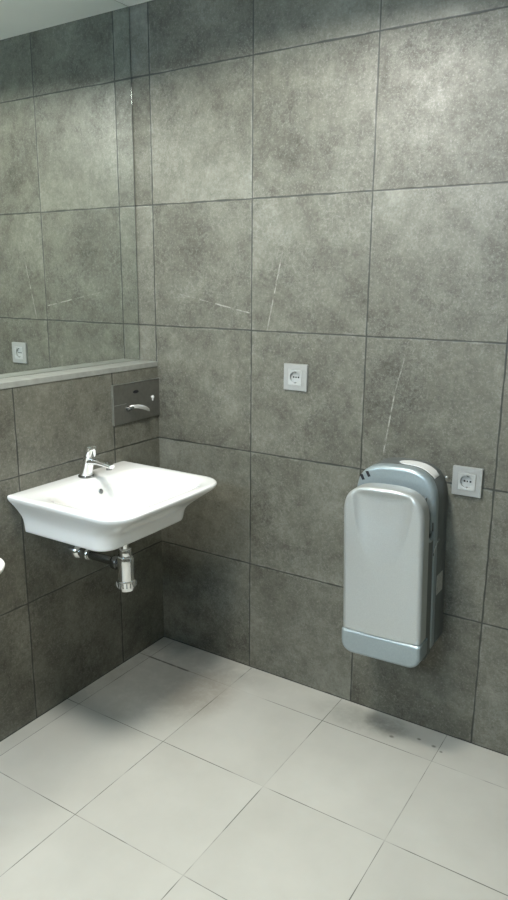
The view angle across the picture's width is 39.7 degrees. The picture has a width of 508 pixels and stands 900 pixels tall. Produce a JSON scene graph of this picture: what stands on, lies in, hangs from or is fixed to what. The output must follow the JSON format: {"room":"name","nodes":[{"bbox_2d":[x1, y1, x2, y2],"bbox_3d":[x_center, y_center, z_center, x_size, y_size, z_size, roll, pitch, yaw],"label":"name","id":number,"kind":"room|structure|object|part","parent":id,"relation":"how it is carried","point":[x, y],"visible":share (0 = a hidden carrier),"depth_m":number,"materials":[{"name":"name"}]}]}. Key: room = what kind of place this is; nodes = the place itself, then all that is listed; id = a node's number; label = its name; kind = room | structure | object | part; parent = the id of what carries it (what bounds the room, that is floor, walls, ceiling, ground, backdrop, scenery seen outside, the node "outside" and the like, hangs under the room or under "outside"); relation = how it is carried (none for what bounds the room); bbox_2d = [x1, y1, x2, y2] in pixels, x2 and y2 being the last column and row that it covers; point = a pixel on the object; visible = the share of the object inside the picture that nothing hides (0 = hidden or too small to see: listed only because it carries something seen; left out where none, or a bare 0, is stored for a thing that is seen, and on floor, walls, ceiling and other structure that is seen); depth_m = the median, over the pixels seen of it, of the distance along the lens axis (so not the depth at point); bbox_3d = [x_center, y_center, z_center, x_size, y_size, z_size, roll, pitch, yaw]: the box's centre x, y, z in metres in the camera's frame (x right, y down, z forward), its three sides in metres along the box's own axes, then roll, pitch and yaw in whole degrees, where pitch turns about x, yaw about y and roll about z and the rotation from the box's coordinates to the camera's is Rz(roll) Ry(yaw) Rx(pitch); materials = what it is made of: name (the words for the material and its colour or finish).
{"room":"public restroom","nodes":[
{"label":"public restroom","id":0,"kind":"room"},
{"bbox_2d":[0,0,163,741],"bbox_3d":[-1.507,-0.051,1.369,0.300,2.496,3.700,9,16,31],"label":"wall","id":1,"kind":"structure","parent":0,"point":[66,623],"depth_m":2.51,"materials":[{"name":"grey tile"}]},
{"bbox_2d":[0,558,4,573],"bbox_3d":[-0.929,0.371,1.656,0.488,0.146,0.549,9,16,31],"label":"basin","id":2,"kind":"object","parent":1,"relation":"attached to","point":[2,563],"visible":1,"depth_m":1.73,"materials":[{"name":"white ceramic"}]},
{"bbox_2d":[0,0,139,377],"bbox_3d":[-1.118,-0.752,1.710,0.006,1.281,2.449,9,16,31],"label":"wall mirror","id":3,"kind":"object","parent":1,"relation":"attached to","point":[69,282],"visible":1,"depth_m":2.42,"materials":[{"name":"clear glass"}]},
{"bbox_2d":[0,360,157,389],"bbox_3d":[-1.420,0.008,1.326,0.097,0.019,3.699,9,16,31],"label":"trim","id":4,"kind":"structure","parent":1,"relation":"attached to","point":[24,380],"depth_m":2.47,"materials":[{"name":"stone"}]},
{"bbox_2d":[7,461,216,551],"bbox_3d":[-0.447,0.197,2.392,0.488,0.146,0.549,9,16,31],"label":"basin","id":5,"kind":"object","parent":1,"relation":"attached to","point":[120,506],"visible":1,"depth_m":2.34,"materials":[{"name":"white ceramic"}]},
{"bbox_2d":[78,444,114,478],"bbox_3d":[-0.554,0.043,2.462,0.156,0.123,0.056,9,16,31],"label":"tap","id":6,"kind":"object","parent":5,"relation":"on","point":[89,460],"visible":1,"depth_m":2.45,"materials":[{"name":"silver metal"}]},
{"bbox_3d":[-0.536,0.047,2.451,0.114,0.032,0.035,9,16,31],"label":"spout","id":7,"kind":"part","parent":6,"relation":"part of","materials":[{"name":"silver metal"}]},
{"bbox_2d":[68,544,136,591],"bbox_3d":[-0.534,0.364,2.488,0.285,0.224,0.071,9,16,31],"label":"trap","id":8,"kind":"object","parent":5,"relation":"attached to","point":[123,562],"visible":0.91,"depth_m":2.43,"materials":[{"name":"silver metal"}]},
{"bbox_2d":[79,550,117,569],"bbox_3d":[-0.557,0.380,2.506,0.228,0.050,0.050,9,16,31],"label":"pipe","id":9,"kind":"object","parent":8,"relation":"attached to","point":[112,561],"depth_m":2.48,"materials":[{"name":"silver metal"}]},
{"bbox_2d":[117,555,133,582],"bbox_3d":[-0.444,0.409,2.440,0.059,0.094,0.059,9,16,31],"label":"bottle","id":10,"kind":"object","parent":8,"relation":"on","point":[125,563],"depth_m":2.42,"materials":[{"name":"silver metal"}]},
{"bbox_2d":[111,378,159,425],"bbox_3d":[-0.442,-0.188,2.732,0.042,0.154,0.268,9,16,31],"label":"wall dispenser","id":11,"kind":"object","parent":1,"relation":"attached to","point":[136,400],"visible":1,"depth_m":2.72,"materials":[{"name":"metal"}]},
{"bbox_3d":[-0.440,-0.161,2.726,0.025,0.037,0.107,12,18,40],"label":"lever","id":12,"kind":"part","parent":11,"relation":"part of","materials":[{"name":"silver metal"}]},
{"bbox_2d":[116,0,151,6],"bbox_3d":[-0.055,-1.098,0.173,3.720,0.120,3.940,9,16,31],"label":"ceiling","id":13,"kind":"structure","parent":0,"point":[128,3],"depth_m":2.52,"materials":[{"name":"white paint"}]},
{"bbox_2d":[0,637,507,899],"bbox_3d":[-0.074,1.446,0.785,3.720,0.120,3.940,9,16,31],"label":"floor","id":14,"kind":"structure","parent":0,"point":[182,771],"depth_m":2.15,"materials":[{"name":"tile"}]},
{"bbox_2d":[129,0,507,755],"bbox_3d":[0.961,-0.197,2.047,3.720,2.496,0.120,9,16,31],"label":"wall","id":15,"kind":"structure","parent":0,"point":[322,185],"depth_m":2.38,"materials":[{"name":"grey tile"}]},
{"bbox_2d":[284,363,308,391],"bbox_3d":[0.147,-0.257,2.485,0.094,0.094,0.012,9,16,31],"label":"power socket","id":16,"kind":"object","parent":15,"relation":"attached to","point":[295,375],"visible":1,"depth_m":2.48,"materials":[{"name":"white plastic"}]},
{"bbox_2d":[342,457,447,667],"bbox_3d":[0.456,0.354,2.295,0.286,0.629,0.228,9,16,31],"label":"dryer","id":17,"kind":"object","parent":15,"relation":"attached to","point":[395,517],"visible":1,"depth_m":2.21,"materials":[{"name":"silver metal"}]},
{"bbox_2d":[342,626,426,667],"bbox_3d":[0.421,0.632,2.293,0.270,0.083,0.078,7,15,32],"label":"drip tray","id":18,"kind":"object","parent":17,"relation":"on","point":[405,652],"depth_m":2.25,"materials":[{"name":"grey plastic"}]},
{"bbox_2d":[451,465,483,497],"bbox_3d":[0.673,0.100,2.224,0.094,0.094,0.012,9,16,31],"label":"power socket","id":19,"kind":"object","parent":15,"relation":"attached to","point":[466,481],"visible":1,"depth_m":2.22,"materials":[{"name":"white plastic"}]}
]}

